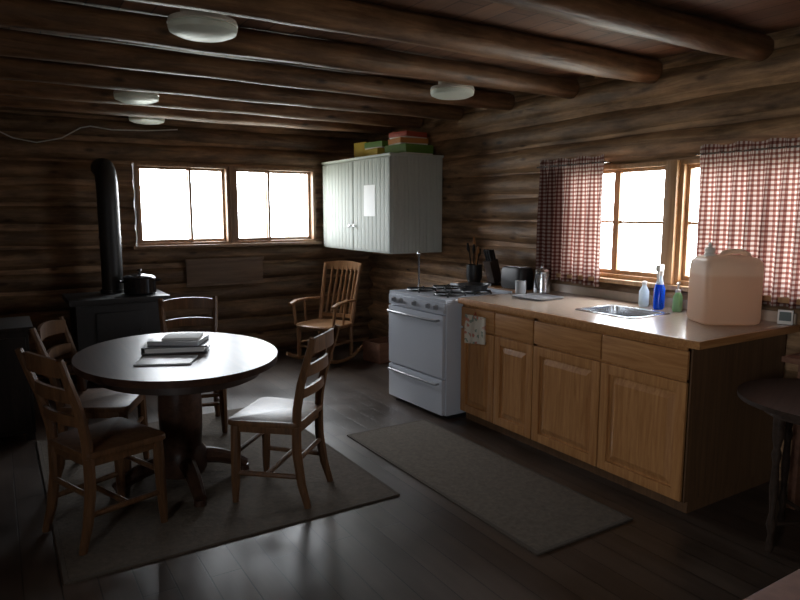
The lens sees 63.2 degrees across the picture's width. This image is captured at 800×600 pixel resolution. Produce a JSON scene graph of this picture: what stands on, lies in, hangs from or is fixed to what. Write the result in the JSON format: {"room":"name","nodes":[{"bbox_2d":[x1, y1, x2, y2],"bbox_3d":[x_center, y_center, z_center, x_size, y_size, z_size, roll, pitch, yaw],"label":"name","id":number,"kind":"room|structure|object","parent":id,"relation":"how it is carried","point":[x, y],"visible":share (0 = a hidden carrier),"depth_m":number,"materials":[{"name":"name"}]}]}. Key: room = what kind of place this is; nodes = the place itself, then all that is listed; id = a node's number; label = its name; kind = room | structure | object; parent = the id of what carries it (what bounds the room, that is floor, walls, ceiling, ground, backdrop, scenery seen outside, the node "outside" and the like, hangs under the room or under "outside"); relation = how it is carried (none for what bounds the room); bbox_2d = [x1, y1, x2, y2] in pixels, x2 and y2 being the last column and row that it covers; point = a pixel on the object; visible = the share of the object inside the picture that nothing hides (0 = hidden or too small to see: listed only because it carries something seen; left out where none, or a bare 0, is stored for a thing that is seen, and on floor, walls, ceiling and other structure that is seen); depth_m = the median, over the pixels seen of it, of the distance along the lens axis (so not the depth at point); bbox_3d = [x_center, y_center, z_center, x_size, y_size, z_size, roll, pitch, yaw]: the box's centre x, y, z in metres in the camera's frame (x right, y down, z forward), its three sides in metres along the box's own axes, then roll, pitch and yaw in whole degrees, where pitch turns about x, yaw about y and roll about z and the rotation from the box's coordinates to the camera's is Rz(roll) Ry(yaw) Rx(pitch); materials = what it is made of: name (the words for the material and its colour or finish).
{"room":"log cabin kitchen","nodes":[
{"label":"log cabin kitchen","id":0,"kind":"room"},
{"bbox_2d":[0,107,372,378],"bbox_3d":[-2.682,-0.580,6.322,5.751,2.716,0.246,-5,9,-32],"label":"wall","id":1,"kind":"structure","parent":0,"point":[50,248],"depth_m":6.25,"materials":[{"name":"brown wood"}]},
{"bbox_2d":[0,126,177,142],"bbox_3d":[-2.960,-1.541,5.878,1.853,0.270,0.012,-5,9,-32],"label":"cable","id":2,"kind":"object","parent":1,"relation":"attached to","point":[84,126],"visible":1,"depth_m":5.92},
{"bbox_2d":[132,162,230,245],"bbox_3d":[-2.182,-0.954,6.535,0.915,0.800,0.140,-5,9,-32],"label":"window","id":3,"kind":"structure","parent":1,"relation":"in","point":[224,170],"depth_m":6.53,"materials":[{"name":"brown wood"}]},
{"bbox_2d":[185,256,264,286],"bbox_3d":[-1.810,-0.297,6.752,0.820,0.280,0.045,-5,9,-32],"label":"wooden board","id":4,"kind":"object","parent":1,"relation":"attached to","point":[235,270],"visible":1,"depth_m":6.73,"materials":[{"name":"brown wood"}]},
{"bbox_2d":[133,241,321,248],"bbox_3d":[-1.728,-0.572,6.771,1.980,0.030,0.060,-5,9,-32],"label":"trim","id":5,"kind":"structure","parent":1,"relation":"attached to","point":[313,242],"depth_m":6.69,"materials":[{"name":"brown wood"}]},
{"bbox_2d":[229,166,234,243],"bbox_3d":[-1.777,-0.988,6.785,0.038,0.800,0.160,-5,9,-32],"label":"trim","id":6,"kind":"structure","parent":1,"relation":"attached to","point":[231,191],"depth_m":6.72,"materials":[{"name":"brown wood"}]},
{"bbox_2d":[233,166,315,243],"bbox_3d":[-1.367,-1.022,7.038,0.925,0.800,0.140,-5,9,-32],"label":"window","id":7,"kind":"structure","parent":1,"relation":"in","point":[311,204],"depth_m":7.01,"materials":[{"name":"brown wood"}]},
{"bbox_2d":[0,341,799,599],"bbox_3d":[-0.382,1.211,2.836,5.950,0.100,9.100,-5,9,-32],"label":"floor","id":8,"kind":"structure","parent":0,"point":[417,543],"depth_m":3.00,"materials":[{"name":"grey wood"}]},
{"bbox_2d":[0,316,35,440],"bbox_3d":[-2.896,0.560,4.369,0.780,0.780,0.555,-5,9,-32],"label":"base cabinet","id":9,"kind":"object","parent":8,"relation":"on","point":[17,413],"visible":0.91,"depth_m":4.30,"materials":[{"name":"black wood"}]},
{"bbox_2d":[62,158,170,388],"bbox_3d":[-2.542,-0.255,5.766,0.800,2.020,0.746,-5,9,-32],"label":"wood stove","id":10,"kind":"object","parent":8,"relation":"on","point":[107,314],"visible":0.62,"depth_m":5.66,"materials":[{"name":"black metal"}]},
{"bbox_2d":[62,289,170,306],"bbox_3d":[-2.513,-0.026,5.752,0.800,0.050,0.620,-5,9,-32],"label":"stove top","id":11,"kind":"object","parent":10,"relation":"in","point":[103,298],"depth_m":5.57,"materials":[{"name":"black metal"}]},
{"bbox_2d":[96,310,147,342],"bbox_3d":[-2.361,0.270,5.544,0.400,0.340,0.062,-5,9,-32],"label":"door","id":12,"kind":"structure","parent":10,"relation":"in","point":[110,324],"depth_m":5.53,"materials":[{"name":"black metal"}]},
{"bbox_2d":[118,269,160,295],"bbox_3d":[-2.304,-0.165,5.757,0.294,0.222,0.285,2,8,12],"label":"stock pot","id":13,"kind":"object","parent":10,"relation":"on","point":[139,283],"visible":1,"depth_m":5.65,"materials":[{"name":"black metal"}]},
{"bbox_2d":[36,407,399,584],"bbox_3d":[-1.220,1.005,3.952,1.635,0.010,1.990,-5,9,-32],"label":"area rug","id":14,"kind":"object","parent":8,"relation":"on","point":[133,535],"visible":0.7,"depth_m":3.39,"materials":[{"name":"fabric"}]},
{"bbox_2d":[29,316,148,477],"bbox_3d":[-1.776,0.567,3.774,0.491,0.905,0.444,-1,8,-7],"label":"dining chair","id":15,"kind":"object","parent":14,"relation":"on","point":[96,402],"visible":0.52,"depth_m":3.71,"materials":[{"name":"brown wood"}]},
{"bbox_2d":[15,347,167,555],"bbox_3d":[-1.455,0.658,3.102,0.444,0.905,0.491,6,10,37],"label":"dining chair","id":16,"kind":"object","parent":14,"relation":"on","point":[115,439],"visible":1,"depth_m":3.03,"materials":[{"name":"brown wood"}]},
{"bbox_2d":[71,332,277,506],"bbox_3d":[-1.233,0.661,3.654,1.050,0.750,1.320,-5,9,-32],"label":"dining table","id":17,"kind":"object","parent":14,"relation":"on","point":[230,360],"visible":0.88,"depth_m":3.51,"materials":[{"name":"brown wood"}]},
{"bbox_2d":[133,355,197,365],"bbox_3d":[-1.217,0.314,3.391,0.280,0.008,0.200,-1,8,-7],"label":"folder","id":18,"kind":"object","parent":17,"relation":"on","point":[166,359],"visible":1,"depth_m":3.37,"materials":[{"name":"white paper"}]},
{"bbox_2d":[141,337,209,354],"bbox_3d":[-1.264,0.258,3.687,0.342,0.038,0.270,-2,8,-12],"label":"binder","id":19,"kind":"object","parent":17,"relation":"on","point":[203,347],"visible":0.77,"depth_m":3.56,"materials":[{"name":"paper"}]},
{"bbox_2d":[147,334,208,345],"bbox_3d":[-1.255,0.226,3.688,0.280,0.024,0.210,0,8,0],"label":"notebook","id":20,"kind":"object","parent":19,"relation":"on","point":[156,341],"visible":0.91,"depth_m":3.59,"materials":[{"name":"white paper"}]},
{"bbox_2d":[161,333,202,340],"bbox_3d":[-1.232,0.207,3.688,0.200,0.012,0.150,-1,8,-7],"label":"booklet","id":21,"kind":"object","parent":20,"relation":"on","point":[172,336],"visible":1,"depth_m":3.66,"materials":[{"name":"paper"}]},
{"bbox_2d":[158,296,227,432],"bbox_3d":[-1.474,0.454,4.609,0.444,0.905,0.491,-3,8,-20],"label":"dining chair","id":22,"kind":"object","parent":14,"relation":"on","point":[220,396],"visible":0.3,"depth_m":4.74,"materials":[{"name":"brown wood"}]},
{"bbox_2d":[228,324,339,508],"bbox_3d":[-0.612,0.601,3.522,0.491,0.905,0.444,2,8,13],"label":"dining chair","id":23,"kind":"object","parent":14,"relation":"on","point":[266,416],"visible":1,"depth_m":3.40,"materials":[{"name":"brown wood"}]},
{"bbox_2d":[286,261,362,363],"bbox_3d":[-0.764,0.124,6.709,0.600,1.014,0.776,4,9,30],"label":"rocking chair","id":24,"kind":"object","parent":8,"relation":"on","point":[320,324],"visible":0.77,"depth_m":6.80,"materials":[{"name":"brown wood"}]},
{"bbox_2d":[363,336,390,363],"bbox_3d":[-0.169,0.521,6.799,0.345,0.205,0.265,-7,10,-41],"label":"wooden crate","id":25,"kind":"object","parent":8,"relation":"on","point":[376,350],"visible":0.69,"depth_m":6.67,"materials":[{"name":"brown wood"}]},
{"bbox_2d":[387,283,511,418],"bbox_3d":[0.368,0.370,5.214,0.727,0.930,0.746,-5,9,-34],"label":"gas range","id":26,"kind":"object","parent":8,"relation":"on","point":[425,326],"visible":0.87,"depth_m":4.94,"materials":[{"name":"white metal"}]},
{"bbox_2d":[417,251,420,288],"bbox_3d":[0.158,-0.250,5.388,0.050,0.310,0.050,-5,9,-32],"label":"towel stand","id":27,"kind":"object","parent":26,"relation":"on","point":[418,252],"visible":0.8,"depth_m":5.38,"materials":[{"name":"metal"}]},
{"bbox_2d":[391,303,464,415],"bbox_3d":[0.400,0.382,5.237,0.640,0.840,0.740,-5,9,-34],"label":"oven","id":28,"kind":"object","parent":26,"relation":"in","point":[452,312],"depth_m":4.79,"materials":[{"name":"white metal"}]},
{"bbox_2d":[390,283,511,303],"bbox_3d":[0.396,-0.060,5.174,0.660,0.052,0.746,-5,9,-34],"label":"cooktop","id":29,"kind":"object","parent":26,"relation":"in","point":[437,294],"depth_m":5.05,"materials":[{"name":"white metal"}]},
{"bbox_2d":[451,282,488,290],"bbox_3d":[0.518,-0.101,4.996,0.250,0.058,0.415,6,10,38],"label":"frying pan","id":30,"kind":"object","parent":26,"relation":"on","point":[465,286],"visible":1,"depth_m":4.98,"materials":[{"name":"black metal"}]},
{"bbox_2d":[347,419,632,555],"bbox_3d":[0.400,1.016,3.871,0.650,0.010,1.860,-5,9,-32],"label":"runner rug","id":31,"kind":"object","parent":8,"relation":"on","point":[537,512],"visible":1,"depth_m":3.62,"materials":[{"name":"fabric"}]},
{"bbox_2d":[460,304,536,448],"bbox_3d":[1.008,0.468,4.694,0.859,0.874,0.754,-5,9,-32],"label":"base cabinet","id":32,"kind":"object","parent":8,"relation":"on","point":[496,388],"visible":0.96,"depth_m":4.42,"materials":[{"name":"brown wood"}]},
{"bbox_2d":[464,312,485,344],"bbox_3d":[0.529,0.203,4.597,0.014,0.240,0.220,-5,9,-32],"label":"potholder","id":33,"kind":"object","parent":32,"relation":"hanging from","point":[475,326],"visible":1,"depth_m":4.59,"materials":[{"name":"fabric"}]},
{"bbox_2d":[531,318,785,513],"bbox_3d":[1.501,0.573,3.918,0.869,0.874,1.093,-5,9,-32],"label":"base cabinet","id":34,"kind":"object","parent":8,"relation":"on","point":[668,424],"visible":0.97,"depth_m":3.51,"materials":[{"name":"brown wood"}]},
{"bbox_2d":[458,283,799,349],"bbox_3d":[1.312,0.050,4.145,0.908,0.100,1.913,-5,9,-32],"label":"countertop","id":35,"kind":"structure","parent":34,"relation":"on","point":[675,328],"depth_m":3.76,"materials":[{"name":"laminate"}]},
{"bbox_2d":[515,280,525,293],"bbox_3d":[0.913,-0.096,4.923,0.084,0.100,0.084,-5,9,-32],"label":"mug","id":36,"kind":"object","parent":35,"relation":"on","point":[520,285],"visible":0.94,"depth_m":4.89,"materials":[{"name":"white ceramic"}]},
{"bbox_2d":[512,293,563,300],"bbox_3d":[0.994,-0.021,4.687,0.274,0.014,0.314,-5,9,-32],"label":"baking tray","id":37,"kind":"object","parent":35,"relation":"on","point":[529,296],"visible":1,"depth_m":4.68,"materials":[{"name":"silver metal"}]},
{"bbox_2d":[533,265,549,293],"bbox_3d":[1.076,-0.157,4.947,0.186,0.215,0.130,-3,8,-19],"label":"coffee pot","id":38,"kind":"object","parent":35,"relation":"on","point":[541,281],"visible":0.98,"depth_m":4.90,"materials":[{"name":"metal"}]},
{"bbox_2d":[575,305,669,318],"bbox_3d":[1.382,0.137,4.060,0.380,0.140,0.460,-5,9,-32],"label":"sink","id":39,"kind":"object","parent":35,"relation":"in","point":[627,312],"visible":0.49,"depth_m":4.18,"materials":[{"name":"metal"}]},
{"bbox_2d":[638,281,648,306],"bbox_3d":[1.603,-0.042,4.270,0.064,0.168,0.064,-5,9,-32],"label":"clear bottle","id":40,"kind":"object","parent":35,"relation":"on","point":[643,301],"visible":1,"depth_m":4.25,"materials":[{"name":"white plastic"}]},
{"bbox_2d":[653,264,664,309],"bbox_3d":[1.650,-0.084,4.136,0.064,0.286,0.099,6,10,38],"label":"spray bottle","id":41,"kind":"object","parent":35,"relation":"on","point":[659,289],"visible":1,"depth_m":4.12,"materials":[{"name":"blue plastic"}]},
{"bbox_2d":[672,282,682,311],"bbox_3d":[1.732,-0.019,4.055,0.056,0.181,0.082,6,10,38],"label":"soap pump","id":42,"kind":"object","parent":35,"relation":"on","point":[677,304],"visible":1,"depth_m":4.04,"materials":[{"name":"green plastic"}]},
{"bbox_2d":[672,292,682,311],"bbox_3d":[1.735,0.010,4.063,0.056,0.120,0.072,6,10,38],"label":"bottle","id":43,"kind":"object","parent":42,"relation":"attached to","point":[677,304],"depth_m":4.04,"materials":[{"name":"green plastic"}]},
{"bbox_2d":[687,242,763,324],"bbox_3d":[1.818,-0.098,3.637,0.326,0.448,0.258,0,8,0],"label":"water jug","id":44,"kind":"object","parent":35,"relation":"on","point":[725,288],"visible":1,"depth_m":3.53,"materials":[{"name":"plastic"}]},
{"bbox_2d":[777,309,793,324],"bbox_3d":[2.128,0.094,3.589,0.075,0.080,0.024,5,9,33],"label":"thermometer","id":45,"kind":"object","parent":35,"relation":"on","point":[784,316],"visible":1,"depth_m":3.58,"materials":[{"name":"white plastic"}]},
{"bbox_2d":[737,378,799,552],"bbox_3d":[1.916,0.791,2.939,0.740,0.705,0.740,6,10,38],"label":"side table","id":46,"kind":"object","parent":8,"relation":"on","point":[779,398],"visible":1,"depth_m":2.94,"materials":[{"name":"black wood"}]},
{"bbox_2d":[743,569,799,599],"bbox_3d":[1.361,0.994,1.269,1.500,0.750,0.880,-5,9,-32],"label":"kitchen table","id":47,"kind":"object","parent":8,"relation":"on","point":[788,587],"visible":1,"depth_m":1.35,"materials":[{"name":"brown wood"}]},
{"bbox_2d":[781,353,799,509],"bbox_3d":[2.343,0.727,3.079,0.300,0.795,0.950,-5,9,-32],"label":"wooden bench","id":48,"kind":"object","parent":8,"relation":"on","point":[793,495],"visible":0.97,"depth_m":3.35,"materials":[{"name":"brown wood"}]},
{"bbox_2d":[0,0,799,92],"bbox_3d":[-0.382,-1.375,2.486,5.950,0.080,9.100,-5,9,-32],"label":"ceiling","id":49,"kind":"structure","parent":0,"point":[765,17],"depth_m":3.46,"materials":[{"name":"brown wood"}]},
{"bbox_2d":[113,90,158,103],"bbox_3d":[-1.969,-1.563,4.852,0.320,0.183,0.320,-5,9,-32],"label":"ceiling light","id":50,"kind":"object","parent":49,"relation":"attached to","point":[131,97],"visible":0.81,"depth_m":4.76,"materials":[{"name":"white glass"}]},
{"bbox_2d":[128,116,164,124],"bbox_3d":[-2.343,-1.719,6.010,0.320,0.183,0.320,-5,9,-32],"label":"ceiling light","id":51,"kind":"object","parent":49,"relation":"attached to","point":[138,120],"visible":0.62,"depth_m":5.93,"materials":[{"name":"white glass"}]},
{"bbox_2d":[0,95,392,134],"bbox_3d":[-2.384,-1.691,5.689,5.330,0.170,0.184,-5,9,-32],"label":"ceiling beam","id":52,"kind":"structure","parent":49,"relation":"attached to","point":[5,101],"depth_m":5.88,"materials":[{"name":"brown wood"}]},
{"bbox_2d":[167,8,237,42],"bbox_3d":[-0.922,-1.317,3.035,0.320,0.183,0.320,-5,9,-32],"label":"ceiling light","id":53,"kind":"object","parent":49,"relation":"attached to","point":[188,24],"visible":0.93,"depth_m":2.94,"materials":[{"name":"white glass"}]},
{"bbox_2d":[0,79,422,128],"bbox_3d":[-2.068,-1.621,5.186,5.330,0.158,0.178,-5,9,-32],"label":"ceiling beam","id":54,"kind":"structure","parent":49,"relation":"attached to","point":[40,90],"depth_m":5.41,"materials":[{"name":"brown wood"}]},
{"bbox_2d":[0,56,463,119],"bbox_3d":[-1.718,-1.547,4.629,5.330,0.155,0.172,-5,9,-32],"label":"ceiling beam","id":55,"kind":"structure","parent":49,"relation":"attached to","point":[11,68],"depth_m":4.76,"materials":[{"name":"brown wood"}]},
{"bbox_2d":[0,28,514,109],"bbox_3d":[-1.350,-1.468,4.043,5.330,0.152,0.176,-5,9,-32],"label":"ceiling beam","id":56,"kind":"structure","parent":49,"relation":"attached to","point":[13,43],"depth_m":4.12,"materials":[{"name":"brown wood"}]},
{"bbox_2d":[0,0,578,98],"bbox_3d":[-0.978,-1.388,3.451,5.330,0.154,0.171,-5,9,-32],"label":"ceiling beam","id":57,"kind":"structure","parent":49,"relation":"attached to","point":[51,16],"depth_m":3.58,"materials":[{"name":"brown wood"}]},
{"bbox_2d":[127,0,661,83],"bbox_3d":[-0.605,-1.308,2.856,5.330,0.168,0.183,-5,9,-32],"label":"ceiling beam","id":58,"kind":"structure","parent":49,"relation":"attached to","point":[353,17],"depth_m":3.26,"materials":[{"name":"brown wood"}]},
{"bbox_2d":[430,81,474,99],"bbox_3d":[0.376,-1.537,4.664,0.320,0.183,0.320,-5,9,-32],"label":"ceiling light","id":59,"kind":"object","parent":49,"relation":"attached to","point":[443,90],"visible":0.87,"depth_m":4.56,"materials":[{"name":"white glass"}]},
{"bbox_2d":[483,0,773,60],"bbox_3d":[-0.225,-1.226,2.251,5.330,0.155,0.172,-5,9,-32],"label":"ceiling beam","id":60,"kind":"structure","parent":49,"relation":"attached to","point":[631,17],"depth_m":3.10,"materials":[{"name":"brown wood"}]},
{"bbox_2d":[368,27,799,482],"bbox_3d":[1.971,-0.279,4.113,0.241,2.827,8.900,-5,9,-32],"label":"wall","id":61,"kind":"structure","parent":0,"point":[491,160],"depth_m":4.93,"materials":[{"name":"brown wood"}]},
{"bbox_2d":[322,152,443,253],"bbox_3d":[-0.233,-0.991,6.768,0.636,0.931,1.460,-5,9,-32],"label":"upper cabinet","id":62,"kind":"object","parent":61,"relation":"attached to","point":[388,203],"visible":0.98,"depth_m":6.25,"materials":[{"name":"white paint"}]},
{"bbox_2d":[354,142,367,157],"bbox_3d":[-0.346,-1.567,6.880,0.200,0.180,0.200,-7,10,-41],"label":"game box","id":63,"kind":"object","parent":62,"relation":"on","point":[358,147],"visible":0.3,"depth_m":6.82,"materials":[{"name":"yellow cardboard"}]},
{"bbox_2d":[363,148,384,155],"bbox_3d":[-0.171,-1.490,6.645,0.300,0.090,0.340,-4,9,-28],"label":"game box","id":64,"kind":"object","parent":62,"relation":"on","point":[374,151],"visible":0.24,"depth_m":6.50,"materials":[{"name":"yellow cardboard"}]},
{"bbox_2d":[364,141,388,149],"bbox_3d":[-0.162,-1.571,6.639,0.280,0.070,0.300,-6,10,-38],"label":"game box","id":65,"kind":"object","parent":64,"relation":"on","point":[377,144],"visible":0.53,"depth_m":6.52,"materials":[{"name":"green cardboard"}]},
{"bbox_2d":[385,143,432,154],"bbox_3d":[0.086,-1.455,6.347,0.340,0.100,0.340,-6,10,-37],"label":"game box","id":66,"kind":"object","parent":62,"relation":"on","point":[406,147],"visible":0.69,"depth_m":6.21,"materials":[{"name":"green cardboard"}]},
{"bbox_2d":[388,137,427,144],"bbox_3d":[0.078,-1.535,6.331,0.300,0.060,0.280,-4,9,-26],"label":"game box","id":67,"kind":"object","parent":66,"relation":"on","point":[401,140],"visible":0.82,"depth_m":6.22,"materials":[{"name":"cardboard"}]},
{"bbox_2d":[389,131,426,138],"bbox_3d":[0.078,-1.595,6.323,0.270,0.060,0.260,-7,10,-40],"label":"game box","id":68,"kind":"object","parent":67,"relation":"on","point":[410,134],"visible":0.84,"depth_m":6.23,"materials":[{"name":"red cardboard"}]},
{"bbox_2d":[453,281,532,292],"bbox_3d":[0.828,-0.028,5.532,0.275,0.192,0.900,-5,9,-32],"label":"wall ledge","id":69,"kind":"object","parent":61,"relation":"attached to","point":[495,286],"visible":0.08,"depth_m":5.37,"materials":[{"name":"brown wood"}]},
{"bbox_2d":[466,237,481,281],"bbox_3d":[0.653,-0.352,5.711,0.140,0.401,0.140,-5,9,-32],"label":"utensil crock","id":70,"kind":"object","parent":69,"relation":"on","point":[473,271],"visible":0.96,"depth_m":5.68,"materials":[{"name":"black ceramic"}]},
{"bbox_2d":[483,249,500,285],"bbox_3d":[0.789,-0.281,5.545,0.154,0.304,0.100,-5,9,-32],"label":"knife block","id":71,"kind":"object","parent":69,"relation":"on","point":[491,265],"visible":0.99,"depth_m":5.51,"materials":[{"name":"brown wood"}]},
{"bbox_2d":[501,266,532,289],"bbox_3d":[0.953,-0.184,5.304,0.160,0.177,0.260,-5,9,-32],"label":"toaster","id":72,"kind":"object","parent":69,"relation":"on","point":[509,274],"visible":0.88,"depth_m":5.22,"materials":[{"name":"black metal"}]},
{"bbox_2d":[536,154,611,286],"bbox_3d":[1.278,-0.598,4.918,0.092,0.944,0.700,-5,9,-32],"label":"curtain","id":73,"kind":"object","parent":61,"relation":"hanging from","point":[569,215],"visible":0.98,"depth_m":4.88,"materials":[{"name":"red fabric"}]},
{"bbox_2d":[600,161,666,282],"bbox_3d":[1.554,-0.560,4.662,0.100,0.800,0.890,-5,9,-32],"label":"window","id":74,"kind":"structure","parent":61,"relation":"in","point":[619,170],"depth_m":4.60,"materials":[{"name":"brown wood"}]},
{"bbox_2d":[662,160,680,284],"bbox_3d":[1.801,-0.504,4.249,0.140,0.800,0.078,-5,9,-32],"label":"trim","id":75,"kind":"structure","parent":61,"relation":"attached to","point":[673,166],"depth_m":4.20,"materials":[{"name":"brown wood"}]},
{"bbox_2d":[550,283,796,323],"bbox_3d":[1.685,-0.002,4.383,0.018,0.060,1.895,-5,9,-32],"label":"backsplash","id":76,"kind":"structure","parent":61,"relation":"attached to","point":[768,315],"depth_m":4.60,"materials":[{"name":"laminate"}]},
{"bbox_2d":[556,273,799,304],"bbox_3d":[1.801,-0.077,4.193,0.070,0.030,2.150,-5,9,-32],"label":"trim","id":77,"kind":"structure","parent":61,"relation":"attached to","point":[580,277],"depth_m":4.40,"materials":[{"name":"brown wood"}]},
{"bbox_2d":[674,158,699,285],"bbox_3d":[2.116,-0.439,3.766,0.100,0.800,1.080,-5,9,-32],"label":"window","id":78,"kind":"structure","parent":61,"relation":"in","point":[684,223],"depth_m":4.17,"materials":[{"name":"brown wood"}]},
{"bbox_2d":[695,137,799,308],"bbox_3d":[2.105,-0.422,3.601,0.092,0.941,1.070,-5,9,-32],"label":"curtain","id":79,"kind":"object","parent":61,"relation":"hanging from","point":[749,191],"visible":0.8,"depth_m":3.69,"materials":[{"name":"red fabric"}]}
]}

